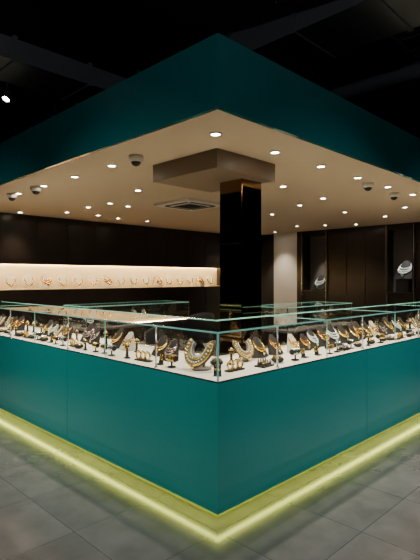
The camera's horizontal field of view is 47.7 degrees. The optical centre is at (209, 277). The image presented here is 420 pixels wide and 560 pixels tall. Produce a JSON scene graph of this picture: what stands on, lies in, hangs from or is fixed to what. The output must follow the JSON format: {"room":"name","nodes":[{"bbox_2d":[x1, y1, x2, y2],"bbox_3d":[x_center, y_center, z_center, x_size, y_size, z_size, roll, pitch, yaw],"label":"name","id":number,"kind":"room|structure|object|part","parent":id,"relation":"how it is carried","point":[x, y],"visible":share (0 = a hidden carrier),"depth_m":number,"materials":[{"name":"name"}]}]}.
{"room":"shop","nodes":[
{"label":"shop","id":0,"kind":"room"},
{"bbox_2d":[0,212,219,347],"bbox_3d":[-1.613,0.245,9.238,6.650,2.509,0.456,0,0,-45],"label":"wall","id":1,"kind":"structure","parent":0,"point":[37,246],"depth_m":8.70,"materials":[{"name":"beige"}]},
{"bbox_2d":[3,274,213,288],"bbox_3d":[-1.814,0.052,8.960,5.366,0.250,0.181,0,0,-45],"label":"necklaces","id":2,"kind":"object","parent":1,"relation":"attached to","point":[10,281],"visible":1,"depth_m":8.73,"materials":[{"name":"gold metal"}]},
{"bbox_3d":[-3.203,0.052,7.611,0.238,0.250,0.125,0,0,-44],"label":"round necklace plate","id":3,"kind":"part","parent":2,"relation":"part of","materials":[{"name":"white ceramic"}]},
{"bbox_3d":[-2.991,0.052,7.822,0.125,0.250,0.238,0,0,43],"label":"round necklace plate","id":4,"kind":"part","parent":2,"relation":"part of","materials":[{"name":"gold metal"}]},
{"bbox_3d":[-2.567,0.052,8.247,0.125,0.250,0.238,0,0,44],"label":"round necklace plate","id":5,"kind":"part","parent":2,"relation":"part of","materials":[{"name":"white ceramic"}]},
{"bbox_3d":[-2.354,0.052,8.459,0.125,0.250,0.238,0,0,44],"label":"round necklace plate","id":6,"kind":"part","parent":2,"relation":"part of","materials":[{"name":"white ceramic"}]},
{"bbox_3d":[-2.142,0.052,8.672,0.238,0.250,0.125,0,0,-44],"label":"round necklace plate","id":7,"kind":"part","parent":2,"relation":"part of","materials":[{"name":"white ceramic"}]},
{"bbox_3d":[-1.718,0.052,9.095,0.125,0.250,0.238,0,0,43],"label":"round necklace plate","id":8,"kind":"part","parent":2,"relation":"part of","materials":[{"name":"white ceramic"}]},
{"bbox_3d":[-1.506,0.052,9.307,0.125,0.250,0.238,0,0,43],"label":"round necklace plate","id":9,"kind":"part","parent":2,"relation":"part of","materials":[{"name":"white ceramic"}]},
{"bbox_3d":[-1.294,0.052,9.520,0.238,0.250,0.125,0,0,-45],"label":"round necklace plate","id":10,"kind":"part","parent":2,"relation":"part of","materials":[{"name":"white ceramic"}]},
{"bbox_3d":[-0.870,0.052,9.944,0.125,0.250,0.238,0,0,43],"label":"round necklace plate","id":11,"kind":"part","parent":2,"relation":"part of","materials":[{"name":"gold metal"}]},
{"bbox_3d":[-0.657,0.052,10.156,0.125,0.250,0.238,0,0,44],"label":"round necklace plate","id":12,"kind":"part","parent":2,"relation":"part of","materials":[{"name":"white ceramic"}]},
{"bbox_3d":[-0.446,0.052,10.368,0.125,0.250,0.238,0,0,43],"label":"round necklace plate","id":13,"kind":"part","parent":2,"relation":"part of","materials":[{"name":"white ceramic"}]},
{"bbox_3d":[-0.020,0.052,10.793,0.238,0.250,0.125,0,0,-43],"label":"round necklace plate","id":14,"kind":"part","parent":2,"relation":"part of","materials":[{"name":"white metal"}]},
{"bbox_2d":[0,33,419,234],"bbox_3d":[0.453,-1.226,7.420,7.100,0.448,5.950,0,0,-45],"label":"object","id":15,"kind":"structure","parent":0,"point":[215,134],"depth_m":4.07,"materials":[{"name":"beige paint"}]},
{"bbox_2d":[6,193,16,200],"bbox_3d":[-2.381,-0.968,5.711,0.124,0.087,0.124,0,0,-45],"label":"dome security camera","id":16,"kind":"object","parent":15,"relation":"attached to","point":[11,196],"visible":1,"depth_m":5.67,"materials":[{"name":"beige plastic"}]},
{"bbox_2d":[30,186,41,194],"bbox_3d":[-1.931,-0.968,5.272,0.124,0.087,0.124,0,0,-45],"label":"dome security camera","id":17,"kind":"object","parent":15,"relation":"attached to","point":[36,190],"visible":1,"depth_m":5.23,"materials":[{"name":"beige plastic"}]},
{"bbox_2d":[128,154,143,165],"bbox_3d":[-0.613,-0.968,3.932,0.124,0.087,0.124,0,0,-45],"label":"dome security camera","id":18,"kind":"object","parent":15,"relation":"attached to","point":[135,159],"visible":1,"depth_m":3.89,"materials":[{"name":"beige plastic"}]},
{"bbox_2d":[154,198,219,210],"bbox_3d":[-0.273,-0.990,6.483,0.700,0.042,0.700,0,0,-45],"label":"air conditioner cassette","id":19,"kind":"object","parent":15,"relation":"attached to","point":[188,204],"visible":0.98,"depth_m":6.35,"materials":[{"name":"beige plastic"}]},
{"bbox_3d":[0.453,-1.230,7.420,7.100,0.440,5.950,0,0,-45],"label":"illuminated canopy","id":20,"kind":"part","parent":15,"relation":"part of","materials":[{"name":"teal paint"}]},
{"bbox_2d":[153,148,274,191],"bbox_3d":[0.033,-0.935,4.234,0.740,0.150,0.800,0,0,-45],"label":"bulkhead","id":21,"kind":"object","parent":15,"relation":"attached to","point":[205,171],"visible":0.93,"depth_m":4.01,"materials":[{"name":"brown paint"}]},
{"bbox_3d":[0.517,-1.007,3.781,0.106,0.011,0.100,0,0,-45],"label":"recessed downlights","id":22,"kind":"part","parent":15,"relation":"part of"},
{"bbox_2d":[362,182,373,190],"bbox_3d":[1.680,-0.968,5.050,0.124,0.087,0.124,0,0,-45],"label":"dome security camera","id":23,"kind":"object","parent":15,"relation":"attached to","point":[367,186],"visible":1,"depth_m":5.01,"materials":[{"name":"beige plastic"}]},
{"bbox_2d":[389,192,399,199],"bbox_3d":[2.186,-0.968,5.644,0.124,0.087,0.124,0,0,-45],"label":"dome security camera","id":24,"kind":"object","parent":15,"relation":"attached to","point":[393,195],"visible":1,"depth_m":5.61,"materials":[{"name":"beige plastic"}]},
{"bbox_2d":[0,344,419,559],"bbox_3d":[0.047,1.550,3.513,19.000,0.100,19.000,0,0,-45],"label":"floor","id":25,"kind":"structure","parent":0,"point":[59,500],"depth_m":3.04,"materials":[{"name":"tile"}]},
{"bbox_2d":[63,300,188,350],"bbox_3d":[-1.085,0.921,6.447,1.670,1.158,0.570,0,0,-45],"label":"display case","id":26,"kind":"object","parent":25,"relation":"on","point":[139,331],"visible":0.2,"depth_m":6.12,"materials":[{"name":"clear glass"}]},
{"bbox_3d":[-1.085,0.476,6.447,1.660,0.268,0.560,0,0,-45],"label":"case frame","id":27,"kind":"part","parent":26,"relation":"part of","materials":[{"name":"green glass"}]},
{"bbox_2d":[141,315,182,345],"bbox_3d":[-0.532,0.955,5.307,0.474,1.090,0.474,0,0,-22],"label":"tub chair","id":28,"kind":"object","parent":25,"relation":"on","point":[171,334],"visible":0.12,"depth_m":5.10,"materials":[{"name":"black fabric"}]},
{"bbox_2d":[182,312,213,352],"bbox_3d":[-0.191,0.955,5.868,0.509,1.090,0.474,0,0,-35],"label":"tub chair","id":29,"kind":"object","parent":25,"relation":"on","point":[200,338],"visible":0.15,"depth_m":5.67,"materials":[{"name":"black fabric"}]},
{"bbox_2d":[0,301,419,516],"bbox_3d":[0.365,0.910,6.446,5.602,1.180,4.702,0,0,-45],"label":"display case","id":30,"kind":"object","parent":25,"relation":"on","point":[216,445],"depth_m":3.55,"materials":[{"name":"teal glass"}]},
{"bbox_3d":[-1.858,1.010,4.720,0.014,0.780,1.795,0,0,-45],"label":"panel","id":31,"kind":"part","parent":30,"relation":"part of","materials":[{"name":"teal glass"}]},
{"bbox_2d":[124,343,129,358],"bbox_3d":[-0.639,0.557,3.661,0.052,0.120,0.052,0,0,42],"label":"stand","id":32,"kind":"object","parent":30,"relation":"on","point":[126,345],"visible":1,"depth_m":3.65,"materials":[{"name":"black fabric"}]},
{"bbox_3d":[-0.589,1.010,3.451,0.014,0.780,1.784,0,0,-45],"label":"panel","id":33,"kind":"part","parent":30,"relation":"part of","materials":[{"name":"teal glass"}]},
{"bbox_2d":[134,350,152,361],"bbox_3d":[-0.496,0.577,3.536,0.164,0.080,0.047,0,0,41],"label":"bangles","id":34,"kind":"object","parent":30,"relation":"on","point":[140,358],"visible":1,"depth_m":3.52,"materials":[{"name":"gold metal"}]},
{"bbox_2d":[151,336,168,356],"bbox_3d":[-0.393,0.540,3.780,0.188,0.153,0.115,0,0,38],"label":"bust","id":35,"kind":"object","parent":30,"relation":"on","point":[162,343],"visible":0.62,"depth_m":3.77,"materials":[{"name":"black fabric"}]},
{"bbox_2d":[157,353,164,364],"bbox_3d":[-0.357,0.578,3.392,0.052,0.079,0.052,0,0,-42],"label":"stand","id":36,"kind":"object","parent":30,"relation":"on","point":[161,357],"visible":1,"depth_m":3.39,"materials":[{"name":"black fabric"}]},
{"bbox_2d":[164,339,178,360],"bbox_3d":[-0.294,0.540,3.568,0.115,0.153,0.188,0,0,-39],"label":"bust","id":37,"kind":"object","parent":30,"relation":"on","point":[173,348],"visible":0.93,"depth_m":3.55,"materials":[{"name":"black fabric"}]},
{"bbox_2d":[165,354,177,367],"bbox_3d":[-0.265,0.572,3.287,0.060,0.090,0.103,0,0,-39],"label":"roll","id":38,"kind":"object","parent":30,"relation":"on","point":[172,358],"visible":1,"depth_m":3.27,"materials":[{"name":"gold fabric"}]},
{"bbox_2d":[184,338,215,370],"bbox_3d":[-0.068,0.515,3.200,0.235,0.203,0.180,0,0,39],"label":"stand","id":39,"kind":"object","parent":30,"relation":"on","point":[196,363],"visible":1,"depth_m":3.15,"materials":[{"name":"gold fabric"}]},
{"bbox_2d":[0,314,419,355],"bbox_3d":[0.503,0.528,5.159,6.883,0.178,2.834,0,0,-5],"label":"jewelry assortment","id":40,"kind":"object","parent":30,"relation":"on","point":[91,335],"visible":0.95,"depth_m":4.53,"materials":[{"name":"gold metal"}]},
{"bbox_2d":[15,332,22,336],"bbox_3d":[-2.003,0.591,4.997,0.090,0.051,0.090,0,0,34],"label":"cushion","id":41,"kind":"object","parent":40,"relation":"on","point":[19,334],"depth_m":4.97,"materials":[{"name":"black fabric"}]},
{"bbox_2d":[39,336,48,340],"bbox_3d":[-1.619,0.591,4.628,0.090,0.051,0.090,0,0,-42],"label":"cushion","id":42,"kind":"object","parent":40,"relation":"on","point":[44,338],"depth_m":4.60,"materials":[{"name":"black fabric"}]},
{"bbox_2d":[42,320,53,334],"bbox_3d":[-1.761,0.537,5.166,0.195,0.159,0.120,0,0,40],"label":"necklace","id":43,"kind":"object","parent":40,"relation":"attached to","point":[45,331],"depth_m":5.15,"materials":[{"name":"gold metal"}]},
{"bbox_2d":[74,343,83,347],"bbox_3d":[-1.149,0.593,4.161,0.085,0.048,0.085,0,0,41],"label":"cushion","id":44,"kind":"object","parent":40,"relation":"on","point":[78,345],"depth_m":4.13,"materials":[{"name":"black fabric"}]},
{"bbox_2d":[83,339,87,350],"bbox_3d":[-1.066,0.569,4.062,0.041,0.096,0.041,0,0,-35],"label":"jewelry stand","id":45,"kind":"object","parent":40,"relation":"attached to","point":[85,341],"depth_m":4.05,"materials":[{"name":"gold metal"}]},
{"bbox_2d":[110,329,122,348],"bbox_3d":[-0.828,0.536,4.208,0.123,0.163,0.199,0,0,-35],"label":"necklace","id":46,"kind":"object","parent":40,"relation":"attached to","point":[117,340],"depth_m":4.17,"materials":[{"name":"gold metal"}]},
{"bbox_2d":[134,338,138,351],"bbox_3d":[-0.611,0.559,3.959,0.050,0.116,0.050,0,0,44],"label":"jewelry stand","id":47,"kind":"object","parent":40,"relation":"attached to","point":[136,340],"depth_m":3.95,"materials":[{"name":"gold metal"}]},
{"bbox_2d":[338,343,349,350],"bbox_3d":[1.146,0.591,4.077,0.075,0.052,0.112,0,0,41],"label":"tray","id":48,"kind":"object","parent":40,"relation":"on","point":[344,348],"depth_m":4.05,"materials":[{"name":"black fabric"}]},
{"bbox_2d":[337,324,359,342],"bbox_3d":[1.346,0.535,4.620,0.365,0.165,0.140,0,0,-45],"label":"necklaces","id":49,"kind":"object","parent":40,"relation":"attached to","point":[354,334],"depth_m":4.60,"materials":[{"name":"gold metal"}]},
{"bbox_2d":[353,342,361,346],"bbox_3d":[1.329,0.594,4.265,0.079,0.044,0.079,0,0,-39],"label":"cushion","id":50,"kind":"object","parent":40,"relation":"on","point":[357,344],"depth_m":4.24,"materials":[{"name":"black fabric"}]},
{"bbox_2d":[360,320,373,337],"bbox_3d":[1.627,0.531,4.942,0.210,0.172,0.129,0,0,-43],"label":"necklace","id":51,"kind":"object","parent":40,"relation":"attached to","point":[367,330],"depth_m":4.93,"materials":[{"name":"gold metal"}]},
{"bbox_2d":[366,334,370,345],"bbox_3d":[1.445,0.564,4.333,0.046,0.107,0.046,0,0,-36],"label":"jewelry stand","id":52,"kind":"object","parent":40,"relation":"attached to","point":[368,336],"depth_m":4.32,"materials":[{"name":"gold metal"}]},
{"bbox_2d":[383,317,394,333],"bbox_3d":[1.989,0.528,5.285,0.134,0.178,0.218,0,0,36],"label":"necklace","id":53,"kind":"object","parent":40,"relation":"attached to","point":[390,328],"depth_m":5.25,"materials":[{"name":"gold metal"}]},
{"bbox_2d":[386,335,395,340],"bbox_3d":[1.792,0.593,4.734,0.106,0.049,0.071,0,0,-36],"label":"tray","id":54,"kind":"object","parent":40,"relation":"on","point":[390,337],"depth_m":4.72,"materials":[{"name":"black fabric"}]},
{"bbox_2d":[397,317,406,331],"bbox_3d":[2.237,0.539,5.522,0.117,0.155,0.190,0,0,45],"label":"necklace","id":55,"kind":"object","parent":40,"relation":"attached to","point":[401,323],"depth_m":5.49,"materials":[{"name":"gold metal"}]},
{"bbox_3d":[0.365,0.471,6.453,5.592,0.293,4.692,0,0,-45],"label":"case glass","id":56,"kind":"part","parent":30,"relation":"part of","materials":[{"name":"clear glass"}]},
{"bbox_2d":[210,358,222,364],"bbox_3d":[0.047,0.590,3.343,0.095,0.053,0.095,0,0,-2],"label":"cushion","id":57,"kind":"object","parent":30,"relation":"on","point":[214,360],"visible":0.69,"depth_m":3.32,"materials":[{"name":"black fabric"}]},
{"bbox_2d":[213,363,221,376],"bbox_3d":[0.047,0.578,2.998,0.052,0.079,0.052,0,0,1],"label":"stand","id":58,"kind":"object","parent":30,"relation":"on","point":[215,364],"visible":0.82,"depth_m":3.01,"materials":[{"name":"black fabric"}]},
{"bbox_2d":[228,348,234,364],"bbox_3d":[0.153,0.557,3.393,0.052,0.120,0.052,0,0,44],"label":"stand","id":59,"kind":"object","parent":30,"relation":"on","point":[231,350],"visible":0.88,"depth_m":3.38,"materials":[{"name":"gold metal"}]},
{"bbox_2d":[224,358,244,372],"bbox_3d":[0.165,0.577,3.168,0.047,0.080,0.164,0,0,44],"label":"bangles","id":60,"kind":"object","parent":30,"relation":"on","point":[237,368],"visible":1,"depth_m":3.15,"materials":[{"name":"gold metal"}]},
{"bbox_2d":[232,339,253,361],"bbox_3d":[0.246,0.537,3.540,0.184,0.159,0.141,0,0,-41],"label":"stand","id":61,"kind":"object","parent":30,"relation":"on","point":[246,355],"visible":1,"depth_m":3.50,"materials":[{"name":"gold fabric"}]},
{"bbox_2d":[252,337,268,357],"bbox_3d":[0.387,0.540,3.710,0.115,0.153,0.188,0,0,43],"label":"bust","id":62,"kind":"object","parent":30,"relation":"on","point":[260,351],"visible":0.98,"depth_m":3.68,"materials":[{"name":"black fabric"}]},
{"bbox_2d":[254,357,273,367],"bbox_3d":[0.379,0.587,3.322,0.086,0.059,0.129,0,0,39],"label":"tray","id":63,"kind":"object","parent":30,"relation":"on","point":[262,363],"visible":1,"depth_m":3.29,"materials":[{"name":"black fabric"}]},
{"bbox_2d":[268,335,282,354],"bbox_3d":[0.529,0.540,3.851,0.115,0.153,0.188,0,0,41],"label":"bust","id":64,"kind":"object","parent":30,"relation":"on","point":[272,342],"visible":0.88,"depth_m":3.81,"materials":[{"name":"black fabric"}]},
{"bbox_2d":[271,355,283,362],"bbox_3d":[0.492,0.590,3.463,0.095,0.053,0.095,0,0,-45],"label":"cushion","id":65,"kind":"object","parent":30,"relation":"on","point":[274,358],"visible":0.9,"depth_m":3.43,"materials":[{"name":"black fabric"}]},
{"bbox_3d":[0.698,1.010,3.467,1.858,0.780,0.014,0,0,-45],"label":"panel","id":66,"kind":"part","parent":30,"relation":"part of","materials":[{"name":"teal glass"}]},
{"bbox_2d":[289,348,300,360],"bbox_3d":[0.641,0.572,3.570,0.060,0.090,0.103,0,0,45],"label":"roll","id":67,"kind":"object","parent":30,"relation":"on","point":[295,351],"visible":1,"depth_m":3.55,"materials":[{"name":"silver fabric"}]},
{"bbox_2d":[300,347,308,357],"bbox_3d":[0.733,0.578,3.689,0.052,0.079,0.052,0,0,45],"label":"stand","id":68,"kind":"object","parent":30,"relation":"on","point":[301,348],"visible":1,"depth_m":3.69,"materials":[{"name":"gold metal"}]},
{"bbox_3d":[2.014,1.010,4.784,1.855,0.780,0.014,0,0,-45],"label":"panel","id":69,"kind":"part","parent":30,"relation":"part of","materials":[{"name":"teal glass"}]},
{"bbox_2d":[220,178,260,354],"bbox_3d":[0.275,0.320,4.279,0.268,2.360,0.266,0,0,-45],"label":"column","id":70,"kind":"structure","parent":25,"relation":"on","point":[240,199],"depth_m":4.19,"materials":[{"name":"brown mirror"}]},
{"bbox_2d":[261,301,352,347],"bbox_3d":[1.231,0.921,6.218,1.520,1.158,0.570,0,0,-45],"label":"display case","id":71,"kind":"object","parent":25,"relation":"on","point":[296,330],"visible":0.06,"depth_m":5.82,"materials":[{"name":"clear glass"}]},
{"bbox_3d":[1.231,0.476,6.218,1.510,0.268,0.560,0,0,-45],"label":"case frame","id":72,"kind":"part","parent":71,"relation":"part of","materials":[{"name":"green glass"}]},
{"bbox_2d":[0,0,419,136],"bbox_3d":[-0.031,-2.390,4.264,16.338,0.820,14.903,0,0,1],"label":"ceiling","id":73,"kind":"structure","parent":0,"point":[295,35],"depth_m":4.58,"materials":[{"name":"black paint"}]},
{"bbox_2d":[390,32,419,59],"bbox_3d":[0.478,-2.575,3.082,17.000,0.450,0.380,0,0,-45],"label":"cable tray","id":74,"kind":"object","parent":73,"relation":"on","point":[401,40],"depth_m":4.81,"materials":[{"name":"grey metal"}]},
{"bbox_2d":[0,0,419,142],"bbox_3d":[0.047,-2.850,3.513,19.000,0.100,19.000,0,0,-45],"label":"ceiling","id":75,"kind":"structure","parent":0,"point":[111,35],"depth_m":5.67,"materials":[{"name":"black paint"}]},
{"bbox_2d":[1,82,12,102],"bbox_3d":[-2.743,-2.590,6.435,0.157,0.421,0.131,0,0,-45],"label":"ceiling spotlight","id":76,"kind":"object","parent":75,"relation":"hanging from","point":[8,94],"depth_m":6.42,"materials":[{"name":"black metal"}]},
{"bbox_2d":[261,222,419,328],"bbox_3d":[2.949,0.245,9.636,0.436,2.509,5.456,0,0,-45],"label":"wall","id":77,"kind":"structure","parent":0,"point":[359,266],"depth_m":9.61,"materials":[{"name":"dark wood"},{"name":"bronze metal"},{"name":"beige plaster"}]},
{"bbox_2d":[396,279,411,291],"bbox_3d":[3.667,0.153,8.944,0.240,0.250,0.240,0,0,-45],"label":"plinth","id":78,"kind":"object","parent":77,"relation":"attached to","point":[402,285],"visible":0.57,"depth_m":8.85,"materials":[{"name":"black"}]},
{"bbox_2d":[393,261,411,278],"bbox_3d":[3.664,-0.151,8.941,0.268,0.356,0.436,0,0,-44],"label":"bust","id":79,"kind":"object","parent":78,"relation":"on","point":[404,271],"visible":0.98,"depth_m":8.90,"materials":[{"name":"black fabric"}]},
{"bbox_3d":[2.366,0.263,10.245,0.240,0.030,0.240,0,0,-45],"label":"plinth","id":80,"kind":"object","parent":77,"relation":"on","visible":0},
{"bbox_2d":[312,275,324,289],"bbox_3d":[2.363,0.096,10.242,0.228,0.303,0.371,0,0,-44],"label":"bust","id":81,"kind":"object","parent":80,"relation":"on","point":[319,284],"visible":0.99,"depth_m":10.19,"materials":[{"name":"black fabric"}]}
]}

